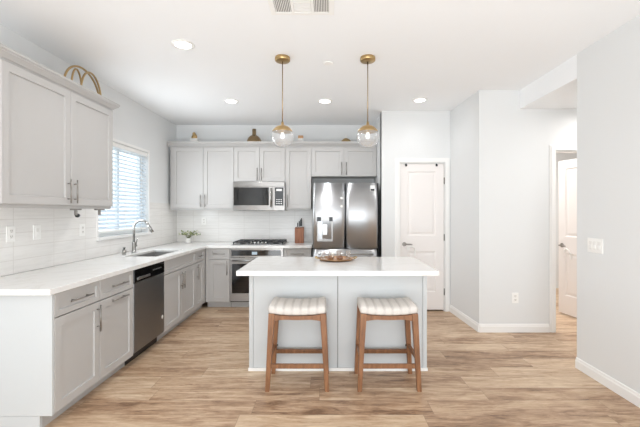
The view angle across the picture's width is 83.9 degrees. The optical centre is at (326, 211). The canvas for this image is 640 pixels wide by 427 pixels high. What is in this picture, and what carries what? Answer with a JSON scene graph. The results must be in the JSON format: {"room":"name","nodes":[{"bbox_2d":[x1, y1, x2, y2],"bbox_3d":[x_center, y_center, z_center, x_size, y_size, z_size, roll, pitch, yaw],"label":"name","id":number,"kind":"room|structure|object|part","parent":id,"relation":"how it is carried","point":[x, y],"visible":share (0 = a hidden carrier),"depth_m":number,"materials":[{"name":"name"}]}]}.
{"room":"kitchen","nodes":[
{"label":"kitchen","id":0,"kind":"room"},
{"bbox_2d":[0,24,175,276],"bbox_3d":[-2.480,-0.010,1.200,0.140,2.760,9.600,0,0,0],"label":"wall","id":1,"kind":"structure","parent":0,"point":[134,124],"depth_m":4.50,"materials":[{"name":"white paint"}]},
{"bbox_2d":[6,226,14,241],"bbox_3d":[-2.397,0.167,2.700,0.008,0.118,0.075,0,0,0],"label":"wall outlet","id":2,"kind":"object","parent":1,"relation":"attached to","point":[10,230],"visible":1,"depth_m":2.69,"materials":[{"name":"white plastic"}]},
{"bbox_2d":[33,225,40,239],"bbox_3d":[-2.396,0.167,2.945,0.010,0.118,0.075,0,0,0],"label":"light switch","id":3,"kind":"object","parent":1,"relation":"attached to","point":[36,228],"visible":1,"depth_m":2.94,"materials":[{"name":"white plastic"}]},
{"bbox_2d":[0,43,119,217],"bbox_3d":[-2.219,-0.500,2.845,0.380,1.097,1.292,0,0,0],"label":"upper cabinet","id":4,"kind":"object","parent":1,"relation":"attached to","point":[56,132],"depth_m":2.67,"materials":[{"name":"grey paint"}]},
{"bbox_3d":[-2.075,-0.513,2.563,0.020,0.919,0.612,0,0,0],"label":"door","id":5,"kind":"part","parent":4,"relation":"part of","materials":[{"name":"grey paint"}]},
{"bbox_3d":[-2.219,-1.014,2.845,0.380,0.070,1.292,0,0,0],"label":"crown moulding","id":6,"kind":"part","parent":4,"relation":"part of","materials":[{"name":"grey paint"}]},
{"bbox_3d":[-2.048,-0.165,2.836,0.034,0.190,0.010,0,0,0],"label":"handle","id":7,"kind":"part","parent":4,"relation":"part of","materials":[{"name":"silver metal"}]},
{"bbox_3d":[-2.145,-0.011,3.040,0.068,0.078,0.052,0,0,0],"label":"bracket arm","id":8,"kind":"part","parent":4,"relation":"part of","materials":[{"name":"silver metal"}]},
{"bbox_2d":[64,65,101,94],"bbox_3d":[-2.150,-1.133,3.160,0.100,0.294,0.550,0,0,0],"label":"sculpture","id":9,"kind":"object","parent":4,"relation":"on","point":[72,66],"visible":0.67,"depth_m":3.12,"materials":[{"name":"gold metal"}]},
{"bbox_3d":[-2.135,-0.001,3.183,0.071,0.098,0.342,0,0,4],"label":"towel bracket","id":10,"kind":"part","parent":4,"relation":"part of","materials":[{"name":"grey metal"}]},
{"bbox_3d":[-2.075,-0.513,3.154,0.020,0.919,0.558,0,0,0],"label":"door","id":11,"kind":"part","parent":4,"relation":"part of","materials":[{"name":"grey paint"}]},
{"bbox_2d":[80,224,84,235],"bbox_3d":[-2.397,0.175,3.490,0.008,0.118,0.075,0,0,0],"label":"wall outlet","id":12,"kind":"object","parent":1,"relation":"attached to","point":[82,226],"visible":1,"depth_m":3.49,"materials":[{"name":"white plastic"}]},
{"bbox_2d":[0,202,176,275],"bbox_3d":[-2.405,0.172,3.945,0.009,0.603,3.510,0,0,0],"label":"backsplash","id":13,"kind":"structure","parent":1,"relation":"attached to","point":[61,242],"depth_m":3.21,"materials":[{"name":"white tile"}]},
{"bbox_2d":[96,138,151,240],"bbox_3d":[-2.458,-0.265,4.265,0.165,1.129,1.118,0,0,0],"label":"window","id":14,"kind":"structure","parent":1,"relation":"in","point":[98,234],"depth_m":4.28,"materials":[{"name":"white paint"}]},
{"bbox_3d":[-2.518,-0.263,4.265,0.045,1.065,1.050,0,0,0],"label":"frame","id":15,"kind":"part","parent":14,"relation":"part of","materials":[{"name":"white paint"}]},
{"bbox_2d":[99,142,146,232],"bbox_3d":[-2.443,-0.283,4.265,0.058,1.020,1.038,0,0,0],"label":"window blind","id":16,"kind":"object","parent":14,"relation":"attached to","point":[126,149],"visible":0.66,"depth_m":4.31,"materials":[{"name":"white plastic"}]},
{"bbox_3d":[-2.443,0.216,4.265,0.044,0.022,1.030,0,0,0],"label":"rail","id":17,"kind":"part","parent":16,"relation":"part of","materials":[{"name":"white plastic"}]},
{"bbox_2d":[176,125,373,297],"bbox_3d":[-0.779,-0.010,5.760,3.262,2.760,0.120,0,0,0],"label":"wall","id":18,"kind":"structure","parent":0,"point":[183,132],"depth_m":5.70,"materials":[{"name":"white paint"}]},
{"bbox_2d":[170,147,233,209],"bbox_3d":[-1.882,-0.506,5.510,0.959,0.957,0.377,0,0,0],"label":"upper cabinet","id":19,"kind":"object","parent":18,"relation":"attached to","point":[201,178],"visible":0.96,"depth_m":5.37,"materials":[{"name":"grey paint"}]},
{"bbox_3d":[-2.094,-0.513,5.365,0.457,0.919,0.020,0,0,0],"label":"door","id":20,"kind":"part","parent":19,"relation":"part of","materials":[{"name":"grey paint"}]},
{"bbox_2d":[190,132,198,140],"bbox_3d":[-2.054,-1.111,5.520,0.110,0.252,0.080,0,0,0],"label":"figurine","id":21,"kind":"object","parent":19,"relation":"on","point":[194,136],"visible":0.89,"depth_m":5.49,"materials":[{"name":"gold ceramic"}]},
{"bbox_3d":[-1.633,-0.513,5.365,0.457,0.919,0.020,0,0,0],"label":"door","id":22,"kind":"part","parent":19,"relation":"part of","materials":[{"name":"grey paint"}]},
{"bbox_2d":[167,141,376,146],"bbox_3d":[-0.822,-1.020,5.347,3.140,0.070,0.056,0,0,0],"label":"crown molding","id":23,"kind":"structure","parent":19,"relation":"attached to","point":[170,143],"depth_m":5.33,"materials":[{"name":"grey paint"}]},
{"bbox_2d":[202,217,205,224],"bbox_3d":[-1.966,0.144,5.687,0.075,0.118,0.008,0,0,0],"label":"wall outlet","id":24,"kind":"object","parent":18,"relation":"attached to","point":[203,218],"visible":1,"depth_m":5.68,"materials":[{"name":"white plastic"}]},
{"bbox_2d":[177,209,312,241],"bbox_3d":[-1.308,0.212,5.695,2.186,0.521,0.009,0,0,0],"label":"backsplash","id":25,"kind":"structure","parent":18,"relation":"attached to","point":[221,225],"depth_m":5.69,"materials":[{"name":"white tile"}]},
{"bbox_2d":[234,147,284,181],"bbox_3d":[-1.015,-0.719,5.510,0.773,0.533,0.377,0,0,0],"label":"upper cabinet","id":26,"kind":"object","parent":18,"relation":"attached to","point":[251,164],"visible":0.98,"depth_m":5.37,"materials":[{"name":"grey paint"}]},
{"bbox_3d":[-1.208,-0.715,5.365,0.382,0.517,0.020,0,0,0],"label":"door","id":27,"kind":"part","parent":26,"relation":"part of","materials":[{"name":"grey paint"}]},
{"bbox_2d":[247,129,260,140],"bbox_3d":[-1.129,-1.135,5.520,0.240,0.300,0.240,0,0,0],"label":"brass vase","id":28,"kind":"object","parent":26,"relation":"on","point":[253,137],"visible":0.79,"depth_m":5.45,"materials":[{"name":"brown metal"}]},
{"bbox_2d":[233,182,287,210],"bbox_3d":[-1.015,-0.235,5.465,0.768,0.426,0.447,0,0,0],"label":"microwave","id":29,"kind":"object","parent":26,"relation":"attached to","point":[247,196],"visible":1,"depth_m":5.29,"materials":[{"name":"silver metal"}]},
{"bbox_3d":[-1.125,-0.233,5.293,0.523,0.266,0.003,0,0,0],"label":"door glass","id":30,"kind":"part","parent":29,"relation":"part of","materials":[{"name":"black glass"}]},
{"bbox_3d":[-1.099,-0.202,5.310,0.600,0.352,0.030,0,0,0],"label":"door","id":31,"kind":"part","parent":29,"relation":"part of","materials":[{"name":"silver metal"}]},
{"bbox_3d":[-0.827,-0.212,5.268,0.024,0.281,0.054,0,0,0],"label":"handle","id":32,"kind":"part","parent":29,"relation":"part of","materials":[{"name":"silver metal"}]},
{"bbox_3d":[-0.714,-0.202,5.310,0.166,0.352,0.030,0,0,0],"label":"control panel","id":33,"kind":"part","parent":29,"relation":"part of","materials":[{"name":"silver metal"}]},
{"bbox_3d":[-0.822,-0.715,5.365,0.382,0.517,0.020,0,0,0],"label":"door","id":34,"kind":"part","parent":26,"relation":"part of","materials":[{"name":"grey paint"}]},
{"bbox_2d":[285,147,311,209],"bbox_3d":[-0.433,-0.506,5.510,0.389,0.957,0.377,0,0,0],"label":"upper cabinet","id":35,"kind":"object","parent":18,"relation":"attached to","point":[298,179],"visible":0.99,"depth_m":5.37,"materials":[{"name":"grey paint"}]},
{"bbox_2d":[298,135,303,140],"bbox_3d":[-0.408,-1.083,5.520,0.090,0.196,0.080,0,0,0],"label":"trinket box","id":36,"kind":"object","parent":35,"relation":"on","point":[300,137],"visible":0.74,"depth_m":5.48,"materials":[{"name":"white ceramic"}]},
{"bbox_2d":[311,147,376,178],"bbox_3d":[0.255,-0.760,5.510,0.985,0.450,0.377,0,0,0],"label":"upper cabinet","id":37,"kind":"object","parent":18,"relation":"attached to","point":[326,162],"visible":1,"depth_m":5.37,"materials":[{"name":"grey paint"}]},
{"bbox_3d":[0.009,-0.756,5.365,0.488,0.434,0.020,0,0,0],"label":"door","id":38,"kind":"part","parent":37,"relation":"part of","materials":[{"name":"grey paint"}]},
{"bbox_3d":[0.501,-0.756,5.365,0.488,0.434,0.020,0,0,0],"label":"door","id":39,"kind":"part","parent":37,"relation":"part of","materials":[{"name":"grey paint"}]},
{"bbox_2d":[0,0,639,124],"bbox_3d":[1.150,-1.440,1.500,7.700,0.100,10.200,0,0,0],"label":"ceiling","id":40,"kind":"structure","parent":0,"point":[443,52],"depth_m":3.03,"materials":[{"name":"white paint"}]},
{"bbox_2d":[171,39,194,49],"bbox_3d":[-1.195,-1.385,2.954,0.190,0.008,0.190,0,0,0],"label":"recessed light","id":41,"kind":"object","parent":40,"relation":"in","point":[181,44],"visible":1,"depth_m":2.95,"materials":[{"name":"white plastic"}]},
{"bbox_2d":[223,99,238,103],"bbox_3d":[-1.200,-1.385,4.458,0.190,0.008,0.190,0,0,0],"label":"recessed light","id":42,"kind":"object","parent":40,"relation":"in","point":[231,101],"visible":1,"depth_m":4.46,"materials":[{"name":"white plastic"}]},
{"bbox_2d":[271,54,293,147],"bbox_3d":[-0.400,-0.984,3.200,0.199,0.811,0.199,0,0,0],"label":"pendant light","id":43,"kind":"object","parent":40,"relation":"hanging from","point":[282,129],"visible":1,"depth_m":3.19,"materials":[{"name":"gold metal"}]},
{"bbox_3d":[-0.400,-1.075,3.200,0.008,0.554,0.008,0,0,0],"label":"rod","id":44,"kind":"part","parent":43,"relation":"part of","materials":[{"name":"gold metal"}]},
{"bbox_2d":[268,0,333,14],"bbox_3d":[-0.170,-1.385,2.389,0.436,0.010,0.217,0,0,0],"label":"ceiling vent","id":45,"kind":"object","parent":40,"relation":"in","point":[283,7],"visible":1,"depth_m":2.40,"materials":[{"name":"white plastic"}]},
{"bbox_2d":[318,99,331,103],"bbox_3d":[-0.025,-1.385,4.458,0.190,0.008,0.190,0,0,0],"label":"recessed light","id":46,"kind":"object","parent":40,"relation":"in","point":[323,101],"visible":1,"depth_m":4.45,"materials":[{"name":"white plastic"}]},
{"bbox_2d":[323,61,332,65],"bbox_3d":[0.010,-1.385,3.320,0.092,0.010,0.092,0,0,0],"label":"sprinkler cover","id":47,"kind":"object","parent":40,"relation":"attached to","point":[327,63],"visible":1,"depth_m":3.31,"materials":[{"name":"white plastic"}]},
{"bbox_2d":[357,54,378,147],"bbox_3d":[0.366,-0.984,3.200,0.199,0.811,0.199,0,0,0],"label":"pendant light","id":48,"kind":"object","parent":40,"relation":"hanging from","point":[367,129],"visible":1,"depth_m":3.19,"materials":[{"name":"gold metal"}]},
{"bbox_3d":[0.366,-1.075,3.200,0.008,0.554,0.008,0,0,0],"label":"rod","id":49,"kind":"part","parent":48,"relation":"part of","materials":[{"name":"gold metal"}]},
{"bbox_2d":[412,98,427,102],"bbox_3d":[1.154,-1.385,4.420,0.190,0.008,0.190,0,0,0],"label":"recessed light","id":50,"kind":"object","parent":40,"relation":"in","point":[416,100],"visible":1,"depth_m":4.42,"materials":[{"name":"white plastic"}]},
{"bbox_2d":[45,288,639,426],"bbox_3d":[1.150,1.420,1.500,7.700,0.100,10.200,0,0,0],"label":"floor","id":51,"kind":"structure","parent":0,"point":[197,374],"depth_m":2.76,"materials":[{"name":"brown wood"}]},
{"bbox_2d":[0,281,101,426],"bbox_3d":[-2.050,0.942,2.469,0.718,0.856,0.471,0,0,0],"label":"base cabinet","id":52,"kind":"object","parent":51,"relation":"on","point":[50,344],"visible":0.92,"depth_m":2.23,"materials":[{"name":"grey paint"}]},
{"bbox_3d":[-2.067,0.898,2.243,0.683,0.768,0.020,0,0,0],"label":"panel","id":53,"kind":"part","parent":52,"relation":"part of","materials":[{"name":"grey paint"}]},
{"bbox_3d":[-1.735,0.594,2.479,0.020,0.152,0.447,0,0,0],"label":"drawer","id":54,"kind":"part","parent":52,"relation":"part of","materials":[{"name":"grey paint"}]},
{"bbox_3d":[-1.735,0.978,2.479,0.020,0.600,0.447,0,0,0],"label":"door","id":55,"kind":"part","parent":52,"relation":"part of","materials":[{"name":"grey paint"}]},
{"bbox_3d":[-1.708,0.594,2.479,0.033,0.011,0.230,0,0,0],"label":"handle","id":56,"kind":"part","parent":52,"relation":"part of","materials":[{"name":"silver metal"}]},
{"bbox_3d":[-1.708,0.795,2.671,0.034,0.200,0.010,0,0,0],"label":"handle","id":57,"kind":"part","parent":52,"relation":"part of","materials":[{"name":"silver metal"}]},
{"bbox_2d":[0,242,312,294],"bbox_3d":[-1.308,0.494,3.938,2.186,0.038,3.506,0,0,0],"label":"countertop","id":58,"kind":"structure","parent":52,"relation":"on","point":[52,280],"depth_m":2.99,"materials":[{"name":"white stone"}]},
{"bbox_2d":[131,219,153,252],"bbox_3d":[-2.159,0.281,4.186,0.260,0.388,0.087,0,0,0],"label":"kitchen faucet","id":59,"kind":"object","parent":58,"relation":"on","point":[134,244],"visible":1,"depth_m":4.16,"materials":[{"name":"grey metal"}]},
{"bbox_3d":[-2.179,0.221,4.170,0.191,0.268,0.024,0,0,0],"label":"spout","id":60,"kind":"part","parent":59,"relation":"part of","materials":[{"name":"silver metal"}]},
{"bbox_2d":[133,251,174,256],"bbox_3d":[-2.005,0.606,4.160,0.358,0.209,0.718,0,0,0],"label":"sink","id":61,"kind":"object","parent":58,"relation":"in","point":[156,253],"visible":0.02,"depth_m":4.50,"materials":[{"name":"silver metal"}]},
{"bbox_2d":[179,230,200,242],"bbox_3d":[-2.093,0.374,5.462,0.308,0.201,0.270,0,0,0],"label":"potted plant","id":62,"kind":"object","parent":58,"relation":"on","point":[187,240],"visible":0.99,"depth_m":5.45,"materials":[{"name":"green plant"}]},
{"bbox_2d":[232,239,287,244],"bbox_3d":[-0.995,0.467,5.367,0.750,0.076,0.505,0,0,0],"label":"gas cooktop","id":63,"kind":"object","parent":58,"relation":"in","point":[241,241],"visible":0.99,"depth_m":5.25,"materials":[{"name":"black metal"}]},
{"bbox_3d":[-0.995,0.470,5.367,0.750,0.010,0.505,0,0,0],"label":"hob plate","id":64,"kind":"part","parent":63,"relation":"part of","materials":[{"name":"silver metal"}]},
{"bbox_2d":[295,227,303,242],"bbox_3d":[-0.422,0.352,5.470,0.136,0.245,0.100,0,0,0],"label":"knife block","id":65,"kind":"object","parent":58,"relation":"on","point":[299,231],"visible":0.92,"depth_m":5.42,"materials":[{"name":"brown wood"}]},
{"bbox_2d":[90,271,132,391],"bbox_3d":[-2.048,0.942,2.938,0.713,0.856,0.466,0,0,0],"label":"base cabinet","id":66,"kind":"object","parent":51,"relation":"on","point":[116,292],"visible":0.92,"depth_m":2.92,"materials":[{"name":"grey paint"}]},
{"bbox_3d":[-1.735,0.978,2.938,0.020,0.600,0.462,0,0,0],"label":"door","id":67,"kind":"part","parent":66,"relation":"part of","materials":[{"name":"grey paint"}]},
{"bbox_3d":[-1.735,0.594,2.938,0.020,0.152,0.462,0,0,0],"label":"drawer","id":68,"kind":"part","parent":66,"relation":"part of","materials":[{"name":"grey paint"}]},
{"bbox_2d":[125,261,163,364],"bbox_3d":[-2.048,0.943,3.470,0.674,0.855,0.592,0,0,0],"label":"dishwasher","id":69,"kind":"object","parent":51,"relation":"on","point":[148,281],"visible":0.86,"depth_m":3.41,"materials":[{"name":"silver metal"}]},
{"bbox_3d":[-1.738,0.954,3.470,0.034,0.623,0.592,0,0,0],"label":"door","id":70,"kind":"part","parent":69,"relation":"part of","materials":[{"name":"silver metal"}]},
{"bbox_3d":[-1.737,0.577,3.470,0.036,0.120,0.592,0,0,0],"label":"control panel","id":71,"kind":"part","parent":69,"relation":"part of","materials":[{"name":"black glass"}]},
{"bbox_2d":[157,252,195,340],"bbox_3d":[-2.048,0.942,4.224,0.714,0.856,0.911,0,0,0],"label":"base cabinet","id":72,"kind":"object","parent":51,"relation":"on","point":[179,272],"visible":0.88,"depth_m":4.16,"materials":[{"name":"grey paint"}]},
{"bbox_3d":[-1.735,0.978,3.996,0.020,0.600,0.452,0,0,0],"label":"door","id":73,"kind":"part","parent":72,"relation":"part of","materials":[{"name":"grey paint"}]},
{"bbox_3d":[-1.735,0.594,4.224,0.020,0.152,0.908,0,0,0],"label":"false drawer","id":74,"kind":"part","parent":72,"relation":"part of","materials":[{"name":"grey paint"}]},
{"bbox_3d":[-1.735,0.978,4.452,0.020,0.600,0.452,0,0,0],"label":"door","id":75,"kind":"part","parent":72,"relation":"part of","materials":[{"name":"grey paint"}]},
{"bbox_2d":[190,249,204,315],"bbox_3d":[-2.048,0.942,4.908,0.714,0.856,0.454,0,0,0],"label":"base cabinet","id":76,"kind":"object","parent":51,"relation":"on","point":[200,255],"visible":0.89,"depth_m":4.89,"materials":[{"name":"grey paint"}]},
{"bbox_3d":[-1.735,0.978,4.832,0.020,0.600,0.300,0,0,0],"label":"door","id":77,"kind":"part","parent":76,"relation":"part of","materials":[{"name":"grey paint"}]},
{"bbox_3d":[-1.735,0.594,4.832,0.020,0.152,0.300,0,0,0],"label":"drawer","id":78,"kind":"part","parent":76,"relation":"part of","materials":[{"name":"grey paint"}]},
{"bbox_2d":[206,248,231,306],"bbox_3d":[-1.553,0.942,5.361,0.339,0.856,0.668,0,0,0],"label":"base cabinet","id":79,"kind":"object","parent":51,"relation":"on","point":[217,259],"visible":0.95,"depth_m":5.07,"materials":[{"name":"grey paint"}]},
{"bbox_3d":[-1.528,0.594,5.070,0.284,0.152,0.020,0,0,0],"label":"drawer","id":80,"kind":"part","parent":79,"relation":"part of","materials":[{"name":"grey paint"}]},
{"bbox_3d":[-1.528,0.978,5.070,0.284,0.600,0.020,0,0,0],"label":"door","id":81,"kind":"part","parent":79,"relation":"part of","materials":[{"name":"grey paint"}]},
{"bbox_2d":[230,248,283,306],"bbox_3d":[-1.000,0.943,5.342,0.754,0.855,0.696,0,0,0],"label":"oven","id":82,"kind":"object","parent":51,"relation":"on","point":[239,257],"visible":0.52,"depth_m":5.05,"materials":[{"name":"silver metal"}]},
{"bbox_3d":[-1.000,0.945,5.067,0.698,0.420,0.026,0,0,0],"label":"door glass","id":83,"kind":"part","parent":82,"relation":"part of","materials":[{"name":"black glass"}]},
{"bbox_3d":[-1.000,0.688,5.021,0.674,0.022,0.054,0,0,0],"label":"handle","id":84,"kind":"part","parent":82,"relation":"part of","materials":[{"name":"silver metal"}]},
{"bbox_3d":[-1.000,0.957,5.064,0.754,0.617,0.033,0,0,0],"label":"door","id":85,"kind":"part","parent":82,"relation":"part of","materials":[{"name":"silver metal"}]},
{"bbox_3d":[-1.005,0.582,5.055,0.704,0.080,0.002,0,0,0],"label":"control glass","id":86,"kind":"part","parent":82,"relation":"part of","materials":[{"name":"silver"}]},
{"bbox_3d":[-1.000,0.579,5.069,0.754,0.126,0.025,0,0,0],"label":"control panel","id":87,"kind":"part","parent":82,"relation":"part of","materials":[{"name":"silver metal"}]},
{"bbox_2d":[265,297,328,391],"bbox_3d":[-0.228,1.042,2.876,0.489,0.657,0.335,0,0,0],"label":"bar stool","id":88,"kind":"object","parent":51,"relation":"on","point":[279,308],"visible":1,"depth_m":2.72,"materials":[{"name":"wood"}]},
{"bbox_3d":[-0.437,1.074,2.735,0.071,0.592,0.054,0,0,0],"label":"leg","id":89,"kind":"part","parent":88,"relation":"part of","materials":[{"name":"brown wood"}]},
{"bbox_3d":[-0.437,1.074,3.017,0.071,0.592,0.054,0,0,0],"label":"leg","id":90,"kind":"part","parent":88,"relation":"part of","materials":[{"name":"brown wood"}]},
{"bbox_2d":[268,297,325,314],"bbox_3d":[-0.228,0.757,2.876,0.444,0.089,0.324,0,0,0],"label":"seat cushion","id":91,"kind":"object","parent":88,"relation":"on","point":[278,306],"depth_m":2.74,"materials":[{"name":"fabric"}]},
{"bbox_3d":[-0.019,1.074,2.735,0.071,0.592,0.054,0,0,0],"label":"leg","id":92,"kind":"part","parent":88,"relation":"part of","materials":[{"name":"brown wood"}]},
{"bbox_3d":[-0.019,1.074,3.017,0.071,0.592,0.054,0,0,0],"label":"leg","id":93,"kind":"part","parent":88,"relation":"part of","materials":[{"name":"brown wood"}]},
{"bbox_2d":[284,246,312,256],"bbox_3d":[-0.420,0.942,5.361,0.396,0.856,0.668,0,0,0],"label":"base cabinet","id":94,"kind":"object","parent":51,"relation":"on","point":[288,252],"visible":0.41,"depth_m":5.07,"materials":[{"name":"grey paint"}]},
{"bbox_2d":[236,257,438,370],"bbox_3d":[0.086,0.922,3.318,1.637,0.895,0.904,0,0,0],"label":"kitchen island","id":95,"kind":"object","parent":51,"relation":"on","point":[341,284],"visible":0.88,"depth_m":3.08,"materials":[{"name":"grey paint"}]},
{"bbox_3d":[-0.655,0.943,3.087,0.034,0.854,0.034,0,0,0],"label":"corner post","id":96,"kind":"part","parent":95,"relation":"part of","materials":[{"name":"grey paint"}]},
{"bbox_3d":[-0.273,0.932,3.081,0.726,0.832,0.010,0,0,0],"label":"panel","id":97,"kind":"part","parent":95,"relation":"part of","materials":[{"name":"grey paint"}]},
{"bbox_2d":[236,257,438,275],"bbox_3d":[0.086,0.495,3.318,1.637,0.040,0.904,0,0,0],"label":"island countertop","id":98,"kind":"structure","parent":95,"relation":"on","point":[260,266],"depth_m":3.05,"materials":[{"name":"white stone"}]},
{"bbox_2d":[315,256,356,261],"bbox_3d":[0.088,0.456,3.520,0.357,0.037,0.357,0,0,42],"label":"serving tray","id":99,"kind":"object","parent":98,"relation":"on","point":[323,258],"visible":1,"depth_m":3.55,"materials":[{"name":"brown wood"}]},
{"bbox_3d":[0.095,1.356,3.066,1.546,0.028,0.008,0,0,0],"label":"trim","id":100,"kind":"part","parent":95,"relation":"part of","materials":[{"name":"white paint"}]},
{"bbox_3d":[0.461,0.932,3.081,0.730,0.832,0.010,0,0,0],"label":"panel","id":101,"kind":"part","parent":95,"relation":"part of","materials":[{"name":"grey paint"}]},
{"bbox_3d":[0.845,0.943,3.087,0.034,0.854,0.034,0,0,0],"label":"corner post","id":102,"kind":"part","parent":95,"relation":"part of","materials":[{"name":"grey paint"}]},
{"bbox_2d":[313,183,377,256],"bbox_3d":[0.254,0.485,5.244,0.908,1.770,0.852,0,0,0],"label":"refrigerator","id":103,"kind":"object","parent":51,"relation":"on","point":[352,228],"visible":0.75,"depth_m":4.88,"materials":[{"name":"grey metal"}]},
{"bbox_3d":[0.025,0.051,4.923,0.451,0.902,0.084,0,0,0],"label":"door","id":104,"kind":"part","parent":103,"relation":"part of","materials":[{"name":"silver metal"}]},
{"bbox_3d":[0.254,0.713,4.923,0.908,0.405,0.084,0,0,0],"label":"freezer drawer","id":105,"kind":"part","parent":103,"relation":"part of","materials":[{"name":"silver metal"}]},
{"bbox_3d":[0.254,0.575,4.854,0.748,0.024,0.071,0,0,0],"label":"handle","id":106,"kind":"part","parent":103,"relation":"part of","materials":[{"name":"silver metal"}]},
{"bbox_3d":[0.482,0.051,4.923,0.451,0.902,0.084,0,0,0],"label":"door","id":107,"kind":"part","parent":103,"relation":"part of","materials":[{"name":"silver metal"}]},
{"bbox_2d":[354,297,421,391],"bbox_3d":[0.477,1.042,2.876,0.489,0.657,0.335,0,0,0],"label":"bar stool","id":108,"kind":"object","parent":51,"relation":"on","point":[404,308],"visible":1,"depth_m":2.72,"materials":[{"name":"brown wood"}]},
{"bbox_3d":[0.268,1.074,3.017,0.071,0.592,0.054,0,0,0],"label":"leg","id":109,"kind":"part","parent":108,"relation":"part of","materials":[{"name":"brown wood"}]},
{"bbox_3d":[0.268,1.074,2.735,0.071,0.592,0.054,0,0,0],"label":"leg","id":110,"kind":"part","parent":108,"relation":"part of","materials":[{"name":"brown wood"}]},
{"bbox_2d":[357,297,417,314],"bbox_3d":[0.477,0.757,2.876,0.444,0.089,0.324,0,0,0],"label":"seat cushion","id":111,"kind":"object","parent":108,"relation":"on","point":[366,306],"depth_m":2.74,"materials":[{"name":"fabric"}]},
{"bbox_3d":[0.686,1.074,3.017,0.071,0.592,0.054,0,0,0],"label":"leg","id":112,"kind":"part","parent":108,"relation":"part of","materials":[{"name":"brown wood"}]},
{"bbox_3d":[0.686,1.074,2.735,0.071,0.592,0.054,0,0,0],"label":"leg","id":113,"kind":"part","parent":108,"relation":"part of","materials":[{"name":"brown wood"}]},
{"bbox_2d":[374,114,381,256],"bbox_3d":[0.802,-0.010,5.306,0.100,2.760,0.789,0,0,0],"label":"wall","id":114,"kind":"structure","parent":0,"point":[377,123],"depth_m":5.20,"materials":[{"name":"white paint"}]},
{"bbox_2d":[380,111,449,256],"bbox_3d":[1.236,-0.010,4.965,0.968,2.760,0.110,0,0,0],"label":"wall","id":115,"kind":"structure","parent":0,"point":[405,134],"depth_m":4.91,"materials":[{"name":"white paint"}]},
{"bbox_2d":[400,164,444,309],"bbox_3d":[1.319,0.341,4.907,0.610,2.014,0.096,0,0,0],"label":"door","id":116,"kind":"structure","parent":115,"relation":"in","point":[422,236],"depth_m":4.92,"materials":[{"name":"white paint"}]},
{"bbox_2d":[395,158,449,311],"bbox_3d":[1.312,0.313,4.957,0.752,2.114,0.126,0,0,0],"label":"trim","id":117,"kind":"structure","parent":115,"relation":"attached to","point":[446,161],"depth_m":4.89,"materials":[{"name":"white paint"}]},
{"bbox_2d":[450,90,493,323],"bbox_3d":[1.800,-0.010,4.755,0.200,2.760,1.390,0,0,0],"label":"wall","id":118,"kind":"structure","parent":0,"point":[472,120],"depth_m":4.23,"materials":[{"name":"white paint"}]},
{"bbox_2d":[449,305,478,331],"bbox_3d":[1.710,1.323,4.485,0.014,0.095,0.851,0,0,-2],"label":"baseboard","id":119,"kind":"structure","parent":118,"relation":"attached to","point":[453,310],"depth_m":4.40,"materials":[{"name":"white paint"}]},
{"bbox_2d":[494,90,576,323],"bbox_3d":[3.350,-0.010,4.120,2.900,2.760,0.120,0,0,0],"label":"wall","id":120,"kind":"structure","parent":0,"point":[523,138],"depth_m":4.06,"materials":[{"name":"white paint"}]},
{"bbox_2d":[479,324,549,332],"bbox_3d":[2.132,1.323,4.053,0.795,0.095,0.014,0,0,0],"label":"baseboard","id":121,"kind":"structure","parent":120,"relation":"attached to","point":[483,328],"depth_m":4.05,"materials":[{"name":"white paint"}]},
{"bbox_2d":[512,293,517,302],"bbox_3d":[2.144,0.980,4.056,0.075,0.118,0.008,0,0,0],"label":"wall outlet","id":122,"kind":"object","parent":120,"relation":"attached to","point":[514,295],"visible":1,"depth_m":4.05,"materials":[{"name":"white plastic"}]},
{"bbox_2d":[549,145,576,332],"bbox_3d":[2.945,0.302,4.107,0.818,2.136,0.126,0,0,0],"label":"trim","id":123,"kind":"structure","parent":120,"relation":"attached to","point":[553,149],"depth_m":4.04,"materials":[{"name":"white paint"}]},
{"bbox_2d":[558,158,576,317],"bbox_3d":[3.185,0.333,4.505,0.094,2.035,0.655,0,0,-9],"label":"door","id":124,"kind":"structure","parent":120,"relation":"in","point":[567,245],"depth_m":4.68,"materials":[{"name":"white paint"}]},
{"bbox_2d":[520,54,576,108],"bbox_3d":[3.500,-1.284,3.598,2.600,0.213,0.925,0,0,0],"label":"wall","id":125,"kind":"structure","parent":0,"point":[556,89],"depth_m":3.62,"materials":[{"name":"white paint"}]},
{"bbox_2d":[556,153,576,287],"bbox_3d":[3.350,-0.010,6.450,2.900,2.760,0.100,0,0,0],"label":"wall","id":126,"kind":"structure","parent":0,"point":[559,156],"depth_m":6.40,"materials":[{"name":"white paint"}]},
{"bbox_2d":[577,15,639,393],"bbox_3d":[2.260,-0.010,-0.233,0.120,2.760,6.735,0,0,0],"label":"wall","id":127,"kind":"structure","parent":0,"point":[608,70],"depth_m":2.76,"materials":[{"name":"white paint"}]},
{"bbox_2d":[588,238,602,253],"bbox_3d":[2.195,0.275,2.917,0.010,0.118,0.165,0,0,0],"label":"light switch","id":128,"kind":"object","parent":127,"relation":"attached to","point":[595,245],"visible":1,"depth_m":2.91,"materials":[{"name":"white plastic"}]},
{"bbox_2d":[575,357,639,407],"bbox_3d":[2.193,1.324,-0.133,0.014,0.092,6.535,0,0,0],"label":"baseboard","id":129,"kind":"structure","parent":127,"relation":"attached to","point":[629,394],"depth_m":2.75,"materials":[{"name":"white paint"}]}
]}

